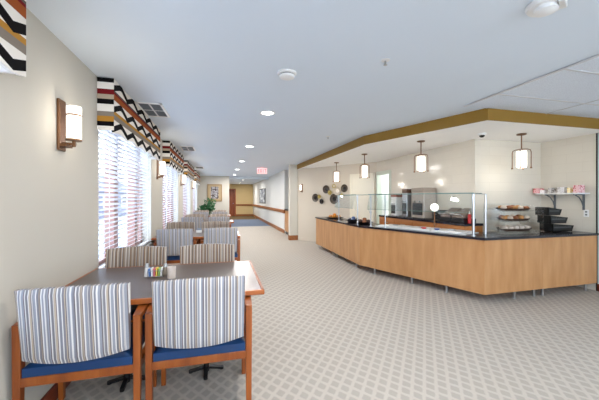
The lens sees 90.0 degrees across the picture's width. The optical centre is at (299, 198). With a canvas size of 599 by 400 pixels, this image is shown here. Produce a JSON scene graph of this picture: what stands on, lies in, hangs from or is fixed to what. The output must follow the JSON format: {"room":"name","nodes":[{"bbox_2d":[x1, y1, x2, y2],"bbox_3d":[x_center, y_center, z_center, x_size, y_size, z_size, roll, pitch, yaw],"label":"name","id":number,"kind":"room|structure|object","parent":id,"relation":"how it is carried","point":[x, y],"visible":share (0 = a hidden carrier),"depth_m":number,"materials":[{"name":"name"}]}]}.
{"room":"eatery","nodes":[
{"label":"eatery","id":0,"kind":"room"},
{"bbox_2d":[0,8,198,399],"bbox_3d":[-2.606,0.130,5.162,0.200,2.540,20.500,0,0,-15],"label":"wall","id":1,"kind":"structure","parent":0,"point":[49,196],"depth_m":1.98,"materials":[{"name":"beige paint"}]},
{"bbox_2d":[0,0,25,76],"bbox_3d":[-1.218,-0.876,0.480,0.140,0.515,2.201,0,0,-15],"label":"window valance","id":2,"kind":"object","parent":1,"relation":"attached to","point":[12,12],"visible":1,"depth_m":1.47,"materials":[{"name":"fabric"}]},
{"bbox_2d":[40,381,71,399],"bbox_3d":[-2.482,1.345,5.116,0.018,0.110,20.350,0,0,-15],"label":"baseboard","id":3,"kind":"structure","parent":1,"relation":"attached to","point":[52,394],"depth_m":2.04,"materials":[{"name":"brown wood"}]},
{"bbox_2d":[57,98,81,151],"bbox_3d":[-1.659,-0.527,2.174,0.138,0.365,0.100,0,0,-15],"label":"wall sconce","id":4,"kind":"object","parent":1,"relation":"attached to","point":[69,117],"visible":1,"depth_m":2.14,"materials":[{"name":"glass"}]},
{"bbox_2d":[99,130,151,266],"bbox_3d":[-2.253,-0.155,3.858,0.210,1.810,2.160,0,0,-15],"label":"window","id":5,"kind":"structure","parent":1,"relation":"in","point":[102,261],"depth_m":3.55,"materials":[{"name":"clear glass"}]},
{"bbox_2d":[99,130,148,267],"bbox_3d":[-2.203,-0.173,3.866,0.051,1.763,2.090,0,0,-15],"label":"window blind","id":6,"kind":"object","parent":5,"relation":"attached to","point":[136,151],"visible":0.56,"depth_m":3.56,"materials":[{"name":"plastic"}]},
{"bbox_2d":[97,77,159,159],"bbox_3d":[-2.097,-0.876,3.878,0.140,0.515,2.201,0,0,-15],"label":"window valance","id":7,"kind":"object","parent":1,"relation":"attached to","point":[117,112],"visible":1,"depth_m":3.14,"materials":[{"name":"fabric"}]},
{"bbox_2d":[157,160,164,178],"bbox_3d":[-2.495,-0.527,5.407,0.138,0.365,0.100,0,0,-15],"label":"wall sconce","id":8,"kind":"object","parent":1,"relation":"attached to","point":[162,163],"visible":0.95,"depth_m":5.37,"materials":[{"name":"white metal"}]},
{"bbox_2d":[163,168,172,228],"bbox_3d":[-3.046,-0.155,6.923,0.210,1.810,2.170,0,0,-15],"label":"window","id":9,"kind":"structure","parent":1,"relation":"in","point":[170,217],"depth_m":7.30,"materials":[{"name":"clear glass"}]},
{"bbox_2d":[163,166,176,227],"bbox_3d":[-2.996,-0.173,6.930,0.051,1.763,2.100,0,0,-15],"label":"window blind","id":10,"kind":"object","parent":9,"relation":"attached to","point":[172,172],"visible":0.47,"depth_m":6.90,"materials":[{"name":"plastic"}]},
{"bbox_2d":[162,141,183,174],"bbox_3d":[-2.889,-0.876,6.937,0.140,0.515,2.201,0,0,-15],"label":"window valance","id":11,"kind":"object","parent":1,"relation":"attached to","point":[172,157],"visible":1,"depth_m":6.18,"materials":[{"name":"fabric"}]},
{"bbox_2d":[180,174,185,185],"bbox_3d":[-3.289,-0.527,8.476,0.138,0.365,0.100,0,0,-15],"label":"wall sconce","id":12,"kind":"object","parent":1,"relation":"attached to","point":[182,177],"visible":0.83,"depth_m":8.45,"materials":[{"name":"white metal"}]},
{"bbox_2d":[183,184,186,216],"bbox_3d":[-3.837,-0.155,9.977,0.210,1.810,2.200,0,0,-15],"label":"window","id":13,"kind":"structure","parent":1,"relation":"in","point":[185,184],"depth_m":10.37,"materials":[{"name":"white glass"}]},
{"bbox_2d":[183,177,189,216],"bbox_3d":[-3.787,-0.173,9.985,0.051,1.763,2.129,0,0,-15],"label":"window blind","id":14,"kind":"object","parent":13,"relation":"attached to","point":[187,179],"visible":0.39,"depth_m":10.29,"materials":[{"name":"plastic"}]},
{"bbox_2d":[184,160,193,181],"bbox_3d":[-3.675,-0.876,9.977,0.140,0.515,2.201,0,0,-15],"label":"window valance","id":15,"kind":"object","parent":1,"relation":"attached to","point":[188,168],"visible":1,"depth_m":9.17,"materials":[{"name":"fabric"}]},
{"bbox_2d":[193,182,196,210],"bbox_3d":[-4.583,-0.173,13.063,0.051,1.763,2.129,0,0,-15],"label":"window blind","id":16,"kind":"object","parent":1,"relation":"attached to","point":[194,189],"visible":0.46,"depth_m":13.30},
{"bbox_2d":[194,170,199,184],"bbox_3d":[-4.472,-0.876,13.056,0.140,0.515,2.201,0,0,-15],"label":"window valance","id":17,"kind":"object","parent":1,"relation":"attached to","point":[196,173],"visible":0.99,"depth_m":12.49,"materials":[{"name":"fabric"}]},
{"bbox_2d":[199,176,228,213],"bbox_3d":[-4.434,0.130,15.199,1.690,2.540,0.150,0,0,-15],"label":"wall","id":18,"kind":"structure","parent":0,"point":[204,180],"depth_m":15.19,"materials":[{"name":"beige paint"}]},
{"bbox_2d":[207,184,221,201],"bbox_3d":[-4.288,-0.283,15.141,0.716,0.872,0.035,0,0,-15],"label":"framed picture","id":19,"kind":"object","parent":18,"relation":"attached to","point":[214,191],"visible":0.92,"depth_m":15.14,"materials":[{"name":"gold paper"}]},
{"bbox_2d":[211,187,218,198],"bbox_3d":[-4.288,-0.293,15.141,0.376,0.612,0.004,0,0,-15],"label":"print","id":20,"kind":"object","parent":19,"relation":"attached to","point":[214,190],"depth_m":15.15},
{"bbox_2d":[229,184,252,214],"bbox_3d":[-5.027,0.130,25.116,2.550,2.540,2.350,0,0,-15],"label":"wall","id":21,"kind":"structure","parent":0,"point":[244,192],"depth_m":24.06,"materials":[{"name":"beige paint"}]},
{"bbox_2d":[229,189,235,215],"bbox_3d":[-5.460,0.310,24.013,0.680,2.180,0.470,0,0,-15],"label":"door","id":22,"kind":"structure","parent":21,"relation":"in","point":[231,191],"depth_m":24.17,"materials":[{"name":"brown wood"}]},
{"bbox_2d":[236,204,251,205],"bbox_3d":[-4.444,0.515,24.020,1.270,0.130,0.055,0,0,-15],"label":"trim","id":23,"kind":"structure","parent":21,"relation":"attached to","point":[236,204],"depth_m":23.99,"materials":[{"name":"brown wood"}]},
{"bbox_2d":[236,214,252,215],"bbox_3d":[-4.421,1.330,24.049,1.350,0.140,0.020,0,0,-15],"label":"baseboard","id":24,"kind":"structure","parent":21,"relation":"attached to","point":[236,214],"depth_m":24.04,"materials":[{"name":"brown wood"}]},
{"bbox_2d":[253,170,288,232],"bbox_3d":[-1.835,0.130,18.247,0.750,2.540,12.750,0,0,-15],"label":"wall","id":25,"kind":"structure","parent":0,"point":[276,187],"depth_m":14.26,"materials":[{"name":"white paint"}]},
{"bbox_2d":[229,177,268,178],"bbox_3d":[-2.688,-1.090,15.935,2.060,0.100,0.300,0,0,-15],"label":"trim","id":26,"kind":"structure","parent":25,"relation":"attached to","point":[229,177],"depth_m":15.79,"materials":[{"name":"paint"}]},
{"bbox_2d":[259,188,264,202],"bbox_3d":[-2.298,-0.160,18.470,0.035,0.880,2.600,0,0,-15],"label":"framed picture","id":27,"kind":"object","parent":25,"relation":"attached to","point":[261,191],"visible":1,"depth_m":18.33,"materials":[{"name":"grey paper"}]},
{"bbox_2d":[253,214,283,232],"bbox_3d":[-2.192,1.325,18.093,0.020,0.150,12.630,0,0,-15],"label":"baseboard","id":28,"kind":"structure","parent":25,"relation":"attached to","point":[257,217],"depth_m":15.16,"materials":[{"name":"brown wood"}]},
{"bbox_2d":[252,204,284,212],"bbox_3d":[-2.190,0.515,17.995,0.055,0.130,12.740,0,0,-15],"label":"trim","id":29,"kind":"structure","parent":25,"relation":"attached to","point":[260,206],"depth_m":15.02,"materials":[{"name":"brown wood"}]},
{"bbox_2d":[289,165,297,234],"bbox_3d":[-0.220,0.130,10.169,0.270,2.540,0.200,0,0,-15],"label":"wall pillar","id":30,"kind":"structure","parent":0,"point":[293,171],"depth_m":10.08,"materials":[{"name":"paint"}]},
{"bbox_2d":[288,235,297,239],"bbox_3d":[-0.221,1.320,10.166,0.295,0.160,0.225,0,0,-15],"label":"baseboard","id":31,"kind":"structure","parent":30,"relation":"attached to","point":[290,237],"depth_m":10.06,"materials":[{"name":"brown wood"}]},
{"bbox_2d":[26,0,598,183],"bbox_3d":[-0.826,-1.211,11.975,7.200,0.158,33.200,0,0,-15],"label":"ceiling","id":32,"kind":"structure","parent":0,"point":[213,66],"depth_m":2.53,"materials":[{"name":"paint"}]},
{"bbox_2d":[135,102,170,117],"bbox_3d":[-1.874,-1.135,3.858,0.300,0.012,0.620,0,0,-15],"label":"ceiling vent","id":33,"kind":"object","parent":32,"relation":"in","point":[150,109],"visible":0.99,"depth_m":3.81,"materials":[{"name":"white plastic"}]},
{"bbox_2d":[179,146,195,150],"bbox_3d":[-2.542,-1.135,6.829,0.300,0.012,0.620,0,0,-15],"label":"ceiling vent","id":34,"kind":"object","parent":32,"relation":"in","point":[184,148],"visible":1,"depth_m":6.77,"materials":[{"name":"white plastic"}]},
{"bbox_2d":[257,167,266,173],"bbox_3d":[-1.366,-1.020,10.908,0.360,0.240,0.040,0,0,-15],"label":"exit sign","id":35,"kind":"object","parent":32,"relation":"hanging from","point":[261,170],"visible":1,"depth_m":10.89,"materials":[{"name":"pink"}]},
{"bbox_2d":[260,111,274,114],"bbox_3d":[-0.426,-1.135,3.980,0.204,0.010,0.204,0,0,-15],"label":"recessed light","id":36,"kind":"object","parent":32,"relation":"in","point":[261,112],"visible":1,"depth_m":3.97,"materials":[{"name":"white"}]},
{"bbox_2d":[277,68,296,79],"bbox_3d":[-0.113,-1.112,2.710,0.176,0.056,0.176,0,0,-32],"label":"smoke detector","id":37,"kind":"object","parent":32,"relation":"attached to","point":[284,74],"visible":1,"depth_m":2.66,"materials":[{"name":"white plastic"}]},
{"bbox_2d":[381,58,389,65],"bbox_3d":[0.707,-1.119,2.465,0.072,0.043,0.072,0,0,-15],"label":"sprinkler head","id":38,"kind":"object","parent":32,"relation":"attached to","point":[384,60],"visible":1,"depth_m":2.46},
{"bbox_2d":[464,54,598,113],"bbox_3d":[4.245,-1.130,0.298,2.632,0.012,7.650,0,0,-15],"label":"trim","id":39,"kind":"structure","parent":32,"relation":"attached to","point":[595,56],"depth_m":3.04,"materials":[{"name":"metal"}]},
{"bbox_2d":[525,0,567,17],"bbox_3d":[1.437,-1.108,1.746,0.200,0.064,0.200,0,0,-43],"label":"smoke detector","id":40,"kind":"object","parent":32,"relation":"attached to","point":[536,8],"visible":1,"depth_m":1.72,"materials":[{"name":"white plastic"}]},
{"bbox_2d":[57,215,598,399],"bbox_3d":[-0.826,1.450,11.975,7.200,0.100,33.200,0,0,-15],"label":"floor","id":41,"kind":"structure","parent":0,"point":[325,327],"depth_m":2.93,"materials":[{"name":"carpet"}]},
{"bbox_2d":[11,282,156,399],"bbox_3d":[-1.302,0.937,1.897,0.652,0.926,0.640,0,0,-15],"label":"dining chair","id":42,"kind":"object","parent":41,"relation":"on","point":[65,334],"visible":0.91,"depth_m":1.64,"materials":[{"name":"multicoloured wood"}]},
{"bbox_2d":[105,246,167,322],"bbox_3d":[-1.522,0.937,2.686,0.652,0.926,0.640,0,0,-15],"label":"dining chair","id":43,"kind":"object","parent":41,"relation":"on","point":[132,256],"visible":0.12,"depth_m":2.93,"materials":[{"name":"fabric"}]},
{"bbox_2d":[65,261,263,392],"bbox_3d":[-1.051,1.019,2.414,1.403,0.762,1.020,0,0,-15],"label":"dining table","id":44,"kind":"object","parent":41,"relation":"on","point":[140,286],"visible":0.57,"depth_m":2.44,"materials":[{"name":"brown laminate"}]},
{"bbox_2d":[144,263,148,276],"bbox_3d":[-1.245,0.585,2.446,0.044,0.105,0.044,0,0,-15],"label":"salt shaker","id":45,"kind":"object","parent":44,"relation":"on","point":[146,264],"visible":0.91,"depth_m":2.43,"materials":[{"name":"glass"}]},
{"bbox_2d":[163,263,167,275],"bbox_3d":[-1.116,0.590,2.494,0.044,0.095,0.044,0,0,-15],"label":"pepper shaker","id":46,"kind":"object","parent":44,"relation":"on","point":[165,265],"visible":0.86,"depth_m":2.48,"materials":[{"name":"clear glass"}]},
{"bbox_2d":[167,266,175,278],"bbox_3d":[-1.026,0.592,2.400,0.068,0.090,0.068,0,0,-15],"label":"paper cup","id":47,"kind":"object","parent":44,"relation":"on","point":[171,270],"visible":1,"depth_m":2.38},
{"bbox_2d":[153,229,198,263],"bbox_3d":[-2.027,0.937,4.958,0.652,0.926,0.640,0,0,-15],"label":"dining chair","id":48,"kind":"object","parent":41,"relation":"on","point":[173,239],"visible":0.54,"depth_m":4.68,"materials":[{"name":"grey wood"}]},
{"bbox_2d":[166,222,194,244],"bbox_3d":[-2.326,0.937,5.794,0.652,0.926,0.640,0,0,-15],"label":"dining chair","id":49,"kind":"object","parent":41,"relation":"on","point":[172,225],"visible":0.1,"depth_m":6.04,"materials":[{"name":"fabric"}]},
{"bbox_2d":[181,217,202,230],"bbox_3d":[-2.828,0.937,7.974,0.652,0.926,0.640,0,0,-15],"label":"dining chair","id":50,"kind":"object","parent":41,"relation":"on","point":[198,221],"visible":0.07,"depth_m":7.70,"materials":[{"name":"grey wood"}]},
{"bbox_2d":[151,231,239,239],"bbox_3d":[-1.828,1.019,5.466,1.403,0.762,1.020,0,0,-15],"label":"dining table","id":51,"kind":"object","parent":41,"relation":"on","point":[195,235],"visible":0.2,"depth_m":5.14,"materials":[{"name":"brown laminate"}]},
{"bbox_2d":[186,214,204,219],"bbox_3d":[-3.088,0.937,8.820,0.652,0.926,0.640,0,0,-15],"label":"dining chair","id":52,"kind":"object","parent":41,"relation":"on","point":[187,215],"visible":0.09,"depth_m":9.09,"materials":[{"name":"fabric"}]},
{"bbox_2d":[145,275,251,399],"bbox_3d":[-0.666,0.937,2.062,0.652,0.926,0.640,0,0,-15],"label":"dining chair","id":53,"kind":"object","parent":41,"relation":"on","point":[190,321],"visible":0.99,"depth_m":1.79,"materials":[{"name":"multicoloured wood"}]},
{"bbox_2d":[193,212,208,219],"bbox_3d":[-3.607,0.937,10.985,0.652,0.926,0.640,0,0,-15],"label":"dining chair","id":54,"kind":"object","parent":41,"relation":"on","point":[205,213],"visible":0.05,"depth_m":10.74,"materials":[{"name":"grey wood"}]},
{"bbox_2d":[197,198,215,213],"bbox_3d":[-4.297,0.673,14.099,0.990,1.454,0.936,0,0,-15],"label":"potted plant","id":55,"kind":"object","parent":41,"relation":"on","point":[208,206],"visible":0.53,"depth_m":14.08,"materials":[{"name":"green plant"}]},
{"bbox_2d":[180,243,234,263],"bbox_3d":[-0.882,0.937,2.852,0.652,0.926,0.640,0,0,-15],"label":"dining chair","id":56,"kind":"object","parent":41,"relation":"on","point":[211,252],"visible":0.12,"depth_m":3.10,"materials":[{"name":"fabric"}]},
{"bbox_2d":[198,221,228,243],"bbox_3d":[-1.667,0.937,5.964,0.652,0.926,0.640,0,0,-15],"label":"dining chair","id":57,"kind":"object","parent":41,"relation":"on","point":[211,224],"visible":0.12,"depth_m":6.21,"materials":[{"name":"fabric"}]},
{"bbox_2d":[209,214,227,216],"bbox_3d":[-2.430,0.937,8.990,0.652,0.926,0.640,0,0,-15],"label":"dining chair","id":58,"kind":"object","parent":41,"relation":"on","point":[211,215],"visible":0.05,"depth_m":9.25,"materials":[{"name":"fabric"}]},
{"bbox_2d":[208,217,230,227],"bbox_3d":[-2.189,0.937,8.139,0.652,0.926,0.640,0,0,-15],"label":"dining chair","id":59,"kind":"object","parent":41,"relation":"on","point":[209,218],"visible":0.12,"depth_m":7.84,"materials":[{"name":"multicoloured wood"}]},
{"bbox_2d":[201,228,239,260],"bbox_3d":[-1.349,0.937,5.134,0.652,0.926,0.640,0,0,-15],"label":"dining chair","id":60,"kind":"object","parent":41,"relation":"on","point":[211,235],"visible":0.45,"depth_m":4.85,"materials":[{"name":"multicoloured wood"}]},
{"bbox_2d":[284,209,288,234],"bbox_3d":[-0.112,0.907,11.230,0.610,0.985,1.640,0,0,-15],"label":"base cabinet","id":61,"kind":"object","parent":41,"relation":"on","point":[286,210],"visible":0.22,"depth_m":11.51,"materials":[{"name":"brown wood"}]},
{"bbox_2d":[316,218,334,255],"bbox_3d":[0.900,0.978,7.900,0.560,0.844,1.351,0,0,-15],"label":"counter","id":62,"kind":"object","parent":41,"relation":"on","point":[324,229],"depth_m":7.77,"materials":[{"name":"brown wood"}]},
{"bbox_2d":[333,222,359,267],"bbox_3d":[1.237,0.978,6.556,0.561,0.844,1.513,0,0,-15],"label":"counter","id":63,"kind":"object","parent":41,"relation":"on","point":[346,238],"depth_m":6.32,"materials":[{"name":"brown wood"}]},
{"bbox_2d":[360,228,483,294],"bbox_3d":[2.027,0.978,5.024,0.550,0.844,2.202,0,0,-36],"label":"counter","id":64,"kind":"object","parent":41,"relation":"on","point":[458,263],"depth_m":4.64,"materials":[{"name":"brown wood"}]},
{"bbox_2d":[315,217,598,240],"bbox_3d":[1.972,0.538,6.034,2.172,0.034,5.696,0,0,-43],"label":"countertop","id":65,"kind":"structure","parent":64,"relation":"on","point":[498,235],"depth_m":4.46,"materials":[{"name":"stone"}]},
{"bbox_2d":[336,194,358,224],"bbox_3d":[1.089,0.219,6.521,0.320,0.602,1.085,0,0,-15],"label":"sneeze guard","id":66,"kind":"object","parent":65,"relation":"on","point":[352,194],"visible":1,"depth_m":6.55,"materials":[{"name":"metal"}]},
{"bbox_2d":[368,193,486,235],"bbox_3d":[1.969,0.219,4.963,0.503,0.602,1.886,0,0,-38],"label":"sneeze guard","id":67,"kind":"object","parent":65,"relation":"on","point":[473,194],"visible":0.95,"depth_m":4.37,"materials":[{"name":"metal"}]},
{"bbox_2d":[376,224,478,234],"bbox_3d":[2.051,0.495,5.042,0.410,0.050,1.631,0,0,-36],"label":"well","id":68,"kind":"object","parent":65,"relation":"on","point":[430,229],"visible":0.92,"depth_m":4.81,"materials":[{"name":"metal"}]},
{"bbox_2d":[430,203,438,227],"bbox_3d":[2.290,0.302,5.079,0.132,0.436,0.132,0,0,-15],"label":"globe lamp","id":69,"kind":"object","parent":65,"relation":"on","point":[434,207],"visible":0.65,"depth_m":5.04,"materials":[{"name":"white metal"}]},
{"bbox_2d":[539,223,573,231],"bbox_3d":[4.095,0.452,4.768,0.442,0.124,0.204,0,0,-15],"label":"bin","id":70,"kind":"object","parent":65,"relation":"on","point":[542,226],"visible":0.96,"depth_m":4.68,"materials":[{"name":"plastic"}]},
{"bbox_2d":[537,215,567,223],"bbox_3d":[4.013,0.324,4.747,0.362,0.124,0.204,0,0,-15],"label":"bin","id":71,"kind":"object","parent":70,"relation":"on","point":[549,219],"visible":0.99,"depth_m":4.66,"materials":[{"name":"plastic"}]},
{"bbox_2d":[535,207,561,214],"bbox_3d":[3.930,0.196,4.726,0.282,0.124,0.204,0,0,-15],"label":"bin","id":72,"kind":"object","parent":71,"relation":"on","point":[538,210],"visible":1,"depth_m":4.65,"materials":[{"name":"plastic"}]},
{"bbox_3d":[3.237,0.297,4.538,0.730,0.446,0.360,0,0,-15],"label":"display","id":73,"kind":"object","parent":65,"relation":"on","visible":0},
{"bbox_2d":[495,207,530,210],"bbox_3d":[3.206,0.155,4.497,0.640,0.048,0.229,0,0,-12],"label":"oval tray","id":74,"kind":"object","parent":73,"relation":"on","point":[497,208],"visible":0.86,"depth_m":4.39,"materials":[{"name":"metal"}]},
{"bbox_2d":[497,217,529,220],"bbox_3d":[3.216,0.305,4.499,0.600,0.048,0.229,0,0,-12],"label":"oval tray","id":75,"kind":"object","parent":73,"relation":"on","point":[498,218],"visible":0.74,"depth_m":4.39,"materials":[{"name":"wicker"}]},
{"bbox_2d":[496,227,531,230],"bbox_3d":[3.225,0.455,4.502,0.640,0.048,0.229,0,0,-12],"label":"oval tray","id":76,"kind":"object","parent":73,"relation":"on","point":[498,228],"visible":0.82,"depth_m":4.39,"materials":[{"name":"wicker"}]},
{"bbox_2d":[379,215,482,231],"bbox_3d":[2.435,0.900,6.063,0.383,1.000,2.680,0,0,-15],"label":"counter","id":77,"kind":"object","parent":41,"relation":"on","point":[400,220],"depth_m":5.63,"materials":[{"name":"brown wood"}]},
{"bbox_2d":[391,195,401,215],"bbox_3d":[2.242,0.148,6.845,0.270,0.500,0.208,0,0,-15],"label":"machine","id":78,"kind":"object","parent":77,"relation":"on","point":[396,200],"visible":0.71,"depth_m":6.75,"materials":[{"name":"white plastic"}]},
{"bbox_2d":[402,189,411,216],"bbox_3d":[2.352,0.099,6.420,0.290,0.600,0.178,0,0,-15],"label":"coffee brewer","id":79,"kind":"object","parent":77,"relation":"on","point":[406,199],"visible":0.63,"depth_m":6.33,"materials":[{"name":"metal"}]},
{"bbox_2d":[411,188,435,218],"bbox_3d":[2.465,0.093,5.981,0.310,0.610,0.408,0,0,-15],"label":"ice dispenser","id":80,"kind":"object","parent":77,"relation":"on","point":[421,203],"visible":0.83,"depth_m":5.81,"materials":[{"name":"silver plastic"}]},
{"bbox_2d":[379,215,482,225],"bbox_3d":[2.445,0.420,6.066,0.363,0.040,2.680,0,0,-15],"label":"countertop","id":81,"kind":"structure","parent":77,"relation":"on","point":[431,220],"depth_m":5.52,"materials":[{"name":"laminate"}]},
{"bbox_2d":[432,210,446,219],"bbox_3d":[2.574,0.297,5.490,0.225,0.182,0.220,0,0,-15],"label":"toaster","id":82,"kind":"object","parent":77,"relation":"on","point":[437,216],"visible":0.58,"depth_m":5.43,"materials":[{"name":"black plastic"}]},
{"bbox_2d":[438,208,461,221],"bbox_3d":[2.628,0.281,5.235,0.309,0.236,0.260,0,0,-15],"label":"grill","id":83,"kind":"object","parent":77,"relation":"on","point":[445,216],"visible":0.72,"depth_m":5.19,"materials":[{"name":"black metal"}]},
{"bbox_2d":[450,208,475,222],"bbox_3d":[2.698,0.281,4.964,0.309,0.236,0.260,0,0,-15],"label":"grill","id":84,"kind":"object","parent":77,"relation":"on","point":[457,217],"visible":0.87,"depth_m":4.91,"materials":[{"name":"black metal"}]},
{"bbox_2d":[484,238,542,298],"bbox_3d":[2.974,0.978,4.399,1.220,0.844,0.567,0,0,-15],"label":"counter","id":85,"kind":"object","parent":41,"relation":"on","point":[511,265],"depth_m":4.10,"materials":[{"name":"brown wood"}]},
{"bbox_2d":[540,235,596,295],"bbox_3d":[3.907,0.978,4.654,1.098,0.844,0.565,0,0,-15],"label":"counter","id":86,"kind":"object","parent":41,"relation":"on","point":[567,261],"depth_m":4.38,"materials":[{"name":"brown wood"}]},
{"bbox_2d":[298,162,376,238],"bbox_3d":[1.062,0.130,9.200,2.951,2.540,0.150,0,0,43],"label":"wall","id":87,"kind":"structure","parent":0,"point":[313,180],"depth_m":9.46,"materials":[{"name":"paint"}]},
{"bbox_2d":[298,237,315,241],"bbox_3d":[1.007,1.350,9.140,2.951,0.100,0.012,0,0,43],"label":"baseboard","id":88,"kind":"structure","parent":87,"relation":"attached to","point":[299,238],"depth_m":9.83,"materials":[{"name":"paint"}]},
{"bbox_2d":[312,194,317,201],"bbox_3d":[0.511,-0.022,9.584,0.265,0.265,0.028,0,0,43],"label":"wall plate","id":89,"kind":"object","parent":87,"relation":"attached to","point":[315,196],"visible":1,"depth_m":9.59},
{"bbox_2d":[323,185,328,192],"bbox_3d":[0.831,-0.283,9.290,0.257,0.257,0.028,0,0,43],"label":"wall plate","id":90,"kind":"object","parent":87,"relation":"attached to","point":[325,188],"visible":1,"depth_m":9.29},
{"bbox_2d":[330,194,337,203],"bbox_3d":[1.052,0.012,9.085,0.316,0.316,0.028,0,0,43],"label":"wall plate","id":91,"kind":"object","parent":87,"relation":"attached to","point":[333,198],"visible":0.98,"depth_m":9.09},
{"bbox_2d":[333,187,340,194],"bbox_3d":[1.127,-0.228,8.938,0.261,0.261,0.028,0,0,43],"label":"wall plate","id":92,"kind":"object","parent":87,"relation":"attached to","point":[337,190],"visible":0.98,"depth_m":8.94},
{"bbox_2d":[341,184,347,191],"bbox_3d":[1.327,-0.304,8.832,0.232,0.232,0.028,0,0,43],"label":"wall plate","id":93,"kind":"object","parent":87,"relation":"attached to","point":[344,187],"visible":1,"depth_m":8.84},
{"bbox_2d":[350,173,374,222],"bbox_3d":[1.749,0.350,8.418,0.786,2.100,0.070,0,0,43],"label":"door","id":94,"kind":"structure","parent":87,"relation":"in","point":[363,186],"depth_m":8.41,"materials":[{"name":"beige paint"}]},
{"bbox_2d":[382,174,388,214],"bbox_3d":[3.082,0.130,8.028,1.610,2.540,2.000,0,0,-15],"label":"wall","id":95,"kind":"structure","parent":0,"point":[385,178],"depth_m":8.81,"materials":[{"name":"white paint"}]},
{"bbox_2d":[377,139,480,222],"bbox_3d":[2.558,0.130,6.601,0.120,2.540,3.320,0,0,-15],"label":"wall","id":96,"kind":"structure","parent":0,"point":[453,168],"depth_m":5.63,"materials":[{"name":"paint"}]},
{"bbox_2d":[376,170,390,223],"bbox_3d":[2.242,0.340,7.801,0.150,2.120,0.720,0,0,-15],"label":"trim","id":97,"kind":"structure","parent":96,"relation":"attached to","point":[379,174],"depth_m":8.09,"materials":[{"name":"paint"}]},
{"bbox_2d":[297,108,598,168],"bbox_3d":[1.438,-1.062,6.568,2.083,0.152,7.416,0,0,-39],"label":"trim","id":98,"kind":"structure","parent":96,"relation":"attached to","point":[484,114],"depth_m":4.15,"materials":[{"name":"gold paint"}]},
{"bbox_2d":[300,120,598,168],"bbox_3d":[1.719,-1.065,6.867,2.478,0.149,7.395,0,0,-35],"label":"ceiling","id":99,"kind":"structure","parent":0,"point":[494,130],"depth_m":4.94,"materials":[{"name":"paint"}]},
{"bbox_2d":[333,162,339,181],"bbox_3d":[1.018,-0.723,8.236,0.192,0.535,0.193,0,0,0],"label":"pendant lamp","id":100,"kind":"object","parent":99,"relation":"hanging from","point":[336,174],"visible":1,"depth_m":8.18,"materials":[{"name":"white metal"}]},
{"bbox_2d":[359,154,369,177],"bbox_3d":[1.446,-0.723,6.663,0.192,0.535,0.193,0,0,0],"label":"pendant lamp","id":101,"kind":"object","parent":99,"relation":"hanging from","point":[364,169],"visible":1,"depth_m":6.61,"materials":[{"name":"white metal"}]},
{"bbox_2d":[414,140,428,172],"bbox_3d":[2.092,-0.723,5.157,0.192,0.535,0.193,0,0,0],"label":"pendant lamp","id":102,"kind":"object","parent":99,"relation":"hanging from","point":[420,159],"visible":1,"depth_m":5.11,"materials":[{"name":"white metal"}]},
{"bbox_2d":[511,133,531,168],"bbox_3d":[3.407,-0.723,4.597,0.192,0.535,0.193,0,0,0],"label":"pendant lamp","id":103,"kind":"object","parent":99,"relation":"hanging from","point":[521,156],"visible":1,"depth_m":4.54,"materials":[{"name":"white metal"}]},
{"bbox_2d":[481,139,540,231],"bbox_3d":[3.724,0.130,5.250,1.460,2.540,0.120,0,0,-15],"label":"wall","id":104,"kind":"structure","parent":0,"point":[504,185],"depth_m":5.15,"materials":[{"name":"paint"}]},
{"bbox_2d":[541,133,598,290],"bbox_3d":[5.461,0.130,1.150,0.150,2.540,8.690,0,0,-15],"label":"wall","id":105,"kind":"structure","parent":0,"point":[568,162],"depth_m":4.84,"materials":[{"name":"paint"}]},
{"bbox_2d":[535,193,589,209],"bbox_3d":[4.278,0.045,4.898,0.258,0.270,0.640,0,0,-15],"label":"wall shelf","id":106,"kind":"object","parent":105,"relation":"attached to","point":[546,194],"visible":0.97,"depth_m":4.71,"materials":[{"name":"white metal"}]},
{"bbox_2d":[533,188,543,192],"bbox_3d":[4.174,-0.134,5.226,0.120,0.087,0.100,0,0,-15],"label":"carton","id":107,"kind":"object","parent":106,"relation":"on","point":[535,190],"visible":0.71,"depth_m":5.19,"materials":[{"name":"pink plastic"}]},
{"bbox_2d":[548,188,556,192],"bbox_3d":[4.229,-0.134,5.011,0.120,0.087,0.055,0,0,-15],"label":"carton","id":108,"kind":"object","parent":106,"relation":"on","point":[550,190],"visible":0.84,"depth_m":4.99,"materials":[{"name":"white plastic"}]},
{"bbox_2d":[557,187,568,192],"bbox_3d":[4.271,-0.137,4.849,0.120,0.092,0.100,0,0,-15],"label":"carton","id":109,"kind":"object","parent":106,"relation":"on","point":[559,189],"visible":0.9,"depth_m":4.81,"materials":[{"name":"white cardboard"}]},
{"bbox_2d":[573,185,584,192],"bbox_3d":[4.326,-0.149,4.638,0.120,0.117,0.085,0,0,-15],"label":"carton","id":110,"kind":"object","parent":106,"relation":"on","point":[576,188],"visible":1,"depth_m":4.60,"materials":[{"name":"pink cardboard"}]},
{"bbox_2d":[584,210,588,216],"bbox_3d":[4.469,0.230,4.668,0.008,0.110,0.070,0,0,-15],"label":"wall outlet","id":111,"kind":"object","parent":105,"relation":"attached to","point":[586,212],"visible":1,"depth_m":4.66,"materials":[{"name":"white plastic"}]},
{"bbox_2d":[596,133,597,290],"bbox_3d":[4.574,0.195,4.554,0.162,2.410,0.015,0,0,-15],"label":"trim","id":112,"kind":"structure","parent":105,"relation":"attached to","point":[596,133],"depth_m":4.53,"materials":[{"name":"paint"}]},
{"label":"outside","id":113,"kind":"structure","parent":0,"visible":0},
{"bbox_2d":[99,209,166,258],"bbox_3d":[-24.424,1.800,11.756,38.600,0.200,85.000,0,0,-15],"label":"ground","id":114,"kind":"structure","parent":113,"point":[123,217],"depth_m":14.14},
{"bbox_2d":[99,176,126,218],"bbox_3d":[-17.189,-0.450,16.727,6.700,4.300,35.600,0,0,-15],"label":"neighbouring building","id":115,"kind":"structure","parent":114,"relation":"on","point":[119,201],"depth_m":28.67,"materials":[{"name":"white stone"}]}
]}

